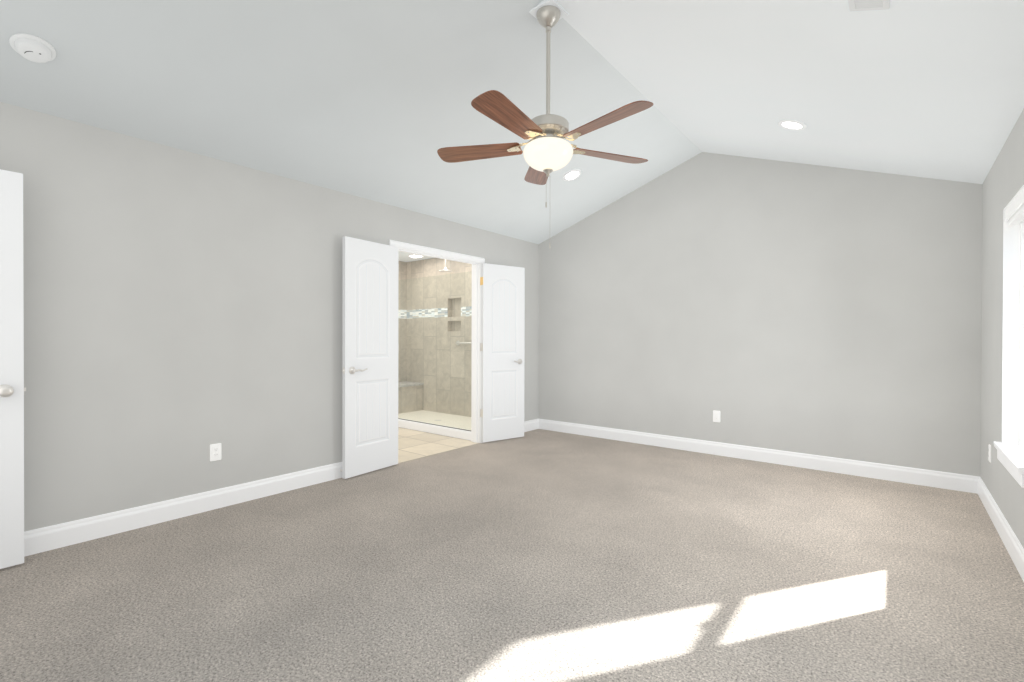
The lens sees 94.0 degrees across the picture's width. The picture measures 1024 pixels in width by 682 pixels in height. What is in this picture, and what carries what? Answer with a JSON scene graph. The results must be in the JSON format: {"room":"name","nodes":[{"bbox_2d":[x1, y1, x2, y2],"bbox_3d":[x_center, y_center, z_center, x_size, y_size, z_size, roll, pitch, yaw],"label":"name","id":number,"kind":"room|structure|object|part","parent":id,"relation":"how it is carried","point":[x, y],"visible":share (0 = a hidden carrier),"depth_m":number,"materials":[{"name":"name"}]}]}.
{"room":"empty bedroom","nodes":[
{"label":"empty bedroom","id":0,"kind":"room"},
{"bbox_2d":[0,102,538,531],"bbox_3d":[-1.468,-0.018,4.170,0.120,2.610,5.885,0,0,39],"label":"wall","id":1,"kind":"structure","parent":0,"point":[182,311],"depth_m":3.14,"materials":[{"name":"grey paint"}]},
{"bbox_2d":[0,169,23,568],"bbox_3d":[-2.814,0.145,2.184,0.035,2.030,0.810,0,0,39],"label":"entry door","id":2,"kind":"structure","parent":1,"relation":"in","point":[12,406],"depth_m":2.46,"materials":[{"name":"white wood"}]},
{"bbox_2d":[0,384,25,397],"bbox_3d":[-2.589,0.254,2.464,0.184,0.066,0.113,0,0,39],"label":"door knob","id":3,"kind":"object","parent":2,"relation":"attached to","point":[6,390],"depth_m":2.39,"materials":[{"name":"silver metal"}]},
{"bbox_2d":[210,443,220,460],"bbox_3d":[-2.068,0.776,3.332,0.008,0.117,0.072,0,0,39],"label":"electrical outlet","id":4,"kind":"object","parent":1,"relation":"attached to","point":[215,452],"visible":1,"depth_m":3.33,"materials":[{"name":"white plastic"}]},
{"bbox_2d":[24,419,538,556],"bbox_3d":[-1.418,1.101,4.133,0.015,0.132,5.645,0,0,39],"label":"baseboard","id":5,"kind":"structure","parent":1,"relation":"attached to","point":[43,539],"depth_m":3.11,"materials":[{"name":"white wood"}]},
{"bbox_2d":[342,236,397,478],"bbox_3d":[-1.245,0.138,4.243,0.035,2.030,0.589,0,0,34],"label":"door","id":6,"kind":"structure","parent":1,"relation":"in","point":[370,343],"depth_m":4.20,"materials":[{"name":"white wood"}]},
{"bbox_2d":[342,367,367,373],"bbox_3d":[-1.359,0.249,4.074,0.147,0.066,0.200,0,0,34],"label":"door handle","id":7,"kind":"object","parent":6,"relation":"attached to","point":[352,370],"depth_m":4.03,"materials":[{"name":"silver metal"}]},
{"bbox_2d":[389,240,484,442],"bbox_3d":[-0.795,0.108,5.021,0.143,2.113,1.311,0,0,39],"label":"door frame","id":8,"kind":"structure","parent":1,"relation":"attached to","point":[475,352],"depth_m":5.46,"materials":[{"name":"white wood"}]},
{"bbox_3d":[-0.843,0.108,5.060,0.019,2.113,1.311,0,0,39],"label":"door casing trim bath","id":9,"kind":"part","parent":8,"relation":"part of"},
{"bbox_2d":[399,443,478,462],"bbox_3d":[-0.740,1.168,4.980,0.016,0.013,1.185,0,0,39],"label":"trim","id":10,"kind":"structure","parent":1,"relation":"attached to","point":[437,453],"depth_m":4.93,"materials":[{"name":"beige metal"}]},
{"bbox_2d":[480,263,524,442],"bbox_3d":[-0.116,0.134,5.598,0.598,2.030,0.081,0,0,-36],"label":"door","id":11,"kind":"structure","parent":1,"relation":"in","point":[502,341],"depth_m":5.55,"materials":[{"name":"white wood"}]},
{"bbox_3d":[-0.352,0.069,5.426,0.012,1.594,0.081,0,0,-36],"label":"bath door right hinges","id":12,"kind":"part","parent":11,"relation":"part of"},
{"bbox_2d":[0,0,701,243],"bbox_3d":[-0.647,-1.653,3.502,2.223,0.850,5.885,0,0,39],"label":"ceiling","id":13,"kind":"structure","parent":0,"point":[370,99],"depth_m":3.03,"materials":[{"name":"white paint"}]},
{"bbox_2d":[9,33,55,62],"bbox_3d":[-2.310,-1.403,2.304,0.153,0.079,0.160,0,0,39],"label":"smoke detector","id":14,"kind":"object","parent":13,"relation":"attached to","point":[32,48],"visible":1,"depth_m":2.27,"materials":[{"name":"white plastic"}]},
{"bbox_2d":[563,169,580,180],"bbox_3d":[0.601,-1.659,4.779,0.185,0.069,0.194,0,0,39],"label":"recessed light","id":15,"kind":"object","parent":13,"relation":"in","point":[571,175],"visible":1,"depth_m":4.77,"materials":[{"name":"white plastic"}]},
{"bbox_2d":[398,261,406,381],"bbox_3d":[-2.181,-0.069,7.331,0.100,2.437,1.330,0,0,39],"label":"wall","id":16,"kind":"structure","parent":0,"point":[402,277],"depth_m":7.75,"materials":[{"name":"tile"}]},
{"bbox_2d":[398,310,406,318],"bbox_3d":[-2.141,-0.435,7.297,0.003,0.140,1.328,0,0,39],"label":"mosaic","id":17,"kind":"object","parent":16,"relation":"attached to","point":[402,314],"depth_m":7.75},
{"bbox_2d":[398,251,433,261],"bbox_3d":[-1.877,-1.322,6.138,3.000,0.122,3.640,0,0,39],"label":"ceiling","id":18,"kind":"structure","parent":0,"point":[403,257],"depth_m":7.36,"materials":[{"name":"white paint"}]},
{"bbox_2d":[439,259,451,271],"bbox_3d":[-0.915,-1.121,6.583,0.184,0.326,0.184,0,0,39],"label":"shower head","id":19,"kind":"object","parent":18,"relation":"attached to","point":[445,269],"visible":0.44,"depth_m":6.57},
{"bbox_2d":[398,427,475,462],"bbox_3d":[-1.836,1.218,6.112,3.120,0.118,3.640,0,0,39],"label":"floor","id":20,"kind":"structure","parent":0,"point":[413,444],"depth_m":5.42,"materials":[{"name":"beige tile"}]},
{"bbox_2d":[398,410,470,429],"bbox_3d":[-1.058,1.129,6.718,2.429,0.057,0.880,0,0,39],"label":"floor","id":21,"kind":"structure","parent":20,"relation":"on","point":[442,418],"depth_m":6.78,"materials":[{"name":"beige tile"}]},
{"bbox_2d":[398,381,423,413],"bbox_3d":[-1.837,0.880,7.346,0.423,0.432,0.876,0,0,39],"label":"shower bench","id":22,"kind":"object","parent":21,"relation":"on","point":[416,386],"depth_m":7.39,"materials":[{"name":"tile"}]},
{"bbox_2d":[398,418,470,440],"bbox_3d":[-1.366,1.107,6.337,2.425,0.100,0.100,0,0,39],"label":"shower curb","id":23,"kind":"object","parent":20,"relation":"on","point":[443,431],"visible":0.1,"depth_m":5.94,"materials":[{"name":"white"}]},
{"bbox_2d":[398,418,470,430],"bbox_3d":[-1.366,1.054,6.336,2.421,0.006,0.018,0,0,39],"label":"track","id":24,"kind":"object","parent":23,"relation":"on","point":[435,424],"visible":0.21,"depth_m":6.02,"materials":[{"name":"grey metal"}]},
{"bbox_2d":[398,272,471,429],"bbox_3d":[-1.364,0.114,6.331,2.417,1.874,0.008,0,0,39],"label":"glass panel","id":25,"kind":"object","parent":24,"relation":"on","point":[435,351],"visible":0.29,"depth_m":6.00,"materials":[{"name":"clear glass"}]},
{"bbox_2d":[407,258,471,416],"bbox_3d":[-0.724,-0.065,7.202,2.529,2.437,0.299,0,0,39],"label":"wall","id":26,"kind":"structure","parent":0,"point":[425,268],"depth_m":7.30,"materials":[{"name":"tile"}]},
{"bbox_2d":[407,306,471,318],"bbox_3d":[-0.779,-0.430,7.052,2.429,0.140,0.003,0,0,39],"label":"mosaic","id":27,"kind":"object","parent":26,"relation":"attached to","point":[421,313],"depth_m":7.39},
{"bbox_2d":[456,341,471,344],"bbox_3d":[-0.587,0.031,6.862,0.662,0.072,0.058,0,0,39],"label":"grab bar","id":28,"kind":"object","parent":26,"relation":"attached to","point":[457,342],"depth_m":6.93,"materials":[{"name":"silver metal"}]},
{"bbox_2d":[0,429,1023,681],"bbox_3d":[0.270,1.238,2.771,4.356,0.120,5.885,0,0,39],"label":"floor","id":29,"kind":"structure","parent":0,"point":[538,555],"depth_m":2.33,"materials":[{"name":"beige carpet"}]},
{"bbox_2d":[538,152,981,475],"bbox_3d":[2.038,-0.344,5.043,4.476,3.270,0.120,0,0,39],"label":"wall","id":30,"kind":"structure","parent":0,"point":[828,311],"depth_m":4.57,"materials":[{"name":"grey paint"}]},
{"bbox_2d":[713,410,719,421],"bbox_3d":[2.105,0.775,4.911,0.072,0.117,0.008,0,0,39],"label":"electrical outlet","id":31,"kind":"object","parent":30,"relation":"attached to","point":[716,416],"visible":1,"depth_m":4.91,"materials":[{"name":"white plastic"}]},
{"bbox_2d":[538,419,979,493],"bbox_3d":[1.980,1.105,5.008,4.206,0.132,0.015,0,0,39],"label":"baseboard","id":32,"kind":"structure","parent":30,"relation":"attached to","point":[943,480],"depth_m":4.50,"materials":[{"name":"white wood"}]},
{"bbox_2d":[555,0,1023,183],"bbox_3d":[1.095,-1.610,2.096,2.253,0.914,5.885,0,0,39],"label":"ceiling","id":33,"kind":"structure","parent":0,"point":[933,89],"depth_m":2.76,"materials":[{"name":"white paint"}]},
{"bbox_2d":[437,0,653,248],"bbox_3d":[0.210,-1.258,2.792,1.323,1.421,1.310,0,0,39],"label":"ceiling fan","id":34,"kind":"object","parent":33,"relation":"hanging from","point":[547,150],"visible":1,"depth_m":2.74,"materials":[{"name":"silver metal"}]},
{"bbox_3d":[-0.201,-1.159,2.933,0.525,0.006,0.162,0,-11,14],"label":"blade","id":35,"kind":"part","parent":34,"relation":"part of","materials":[{"name":"brown wood"}]},
{"bbox_3d":[-0.011,-1.157,2.468,0.162,0.006,0.525,-13,-6,31],"label":"blade","id":36,"kind":"part","parent":34,"relation":"part of","materials":[{"name":"brown wood"}]},
{"label":"blade","id":37,"kind":"part","parent":34,"relation":"part of","materials":[{"name":"brown wood"}]},
{"bbox_3d":[0.214,-1.091,2.831,0.297,0.158,0.297,0,0,39],"label":"lamp shade","id":38,"kind":"part","parent":34,"relation":"part of","materials":[{"name":"white glass"}]},
{"bbox_3d":[0.490,-1.156,2.504,0.162,0.006,0.525,-14,9,-39],"label":"blade","id":39,"kind":"part","parent":34,"relation":"part of","materials":[{"name":"brown wood"}]},
{"bbox_3d":[0.610,-1.158,2.992,0.525,0.006,0.162,0,11,-22],"label":"blade","id":40,"kind":"part","parent":34,"relation":"part of","materials":[{"name":"brown wood"}]},
{"bbox_2d":[778,120,806,129],"bbox_3d":[2.092,-1.613,3.562,0.183,0.073,0.194,0,0,39],"label":"recessed light","id":41,"kind":"object","parent":33,"relation":"in","point":[792,124],"visible":0.98,"depth_m":3.55,"materials":[{"name":"white"}]},
{"bbox_2d":[848,0,889,11],"bbox_3d":[1.426,-1.420,1.916,0.138,0.054,0.340,0,0,39],"label":"ceiling vent","id":42,"kind":"object","parent":33,"relation":"in","point":[861,5],"visible":1,"depth_m":2.02,"materials":[{"name":"white plastic"}]},
{"bbox_2d":[980,109,1023,547],"bbox_3d":[1.909,0.028,1.444,0.150,2.560,5.885,0,0,39],"label":"wall","id":43,"kind":"structure","parent":0,"point":[1003,184],"depth_m":3.12,"materials":[{"name":"grey paint"}]},
{"bbox_2d":[988,444,990,462],"bbox_3d":[3.302,0.777,3.300,0.008,0.117,0.072,0,0,39],"label":"electrical outlet","id":44,"kind":"object","parent":43,"relation":"attached to","point":[989,453],"visible":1,"depth_m":3.29,"materials":[{"name":"white plastic"}]},
{"bbox_2d":[978,477,1023,581],"bbox_3d":[1.843,1.122,1.501,0.015,0.132,5.645,0,0,39],"label":"baseboard","id":45,"kind":"structure","parent":43,"relation":"attached to","point":[1012,543],"depth_m":2.81,"materials":[{"name":"white wood"}]},
{"bbox_2d":[994,441,1023,473],"bbox_3d":[2.811,0.645,2.655,0.102,0.032,0.790,0,0,39],"label":"window sill","id":46,"kind":"structure","parent":43,"relation":"attached to","point":[1013,454],"depth_m":2.67,"materials":[{"name":"white wood"}]},
{"bbox_2d":[997,450,1023,487],"bbox_3d":[2.790,0.696,2.672,0.016,0.070,0.760,0,0,39],"label":"apron","id":47,"kind":"object","parent":43,"relation":"attached to","point":[1014,473],"visible":0.64,"depth_m":2.60,"materials":[{"name":"white wood"}]},
{"bbox_2d":[1002,185,1023,448],"bbox_3d":[2.854,-0.088,2.618,0.145,1.436,0.701,0,0,39],"label":"window","id":48,"kind":"structure","parent":43,"relation":"in","point":[1010,338],"depth_m":2.91,"materials":[{"name":"white"}]},
{"bbox_2d":[1005,188,1023,300],"bbox_3d":[2.825,-0.503,2.640,0.066,0.595,0.684,0,0,39],"label":"window blind","id":49,"kind":"object","parent":48,"relation":"attached to","point":[1014,212],"visible":1,"depth_m":2.70,"materials":[{"name":"white plastic"}]}
]}

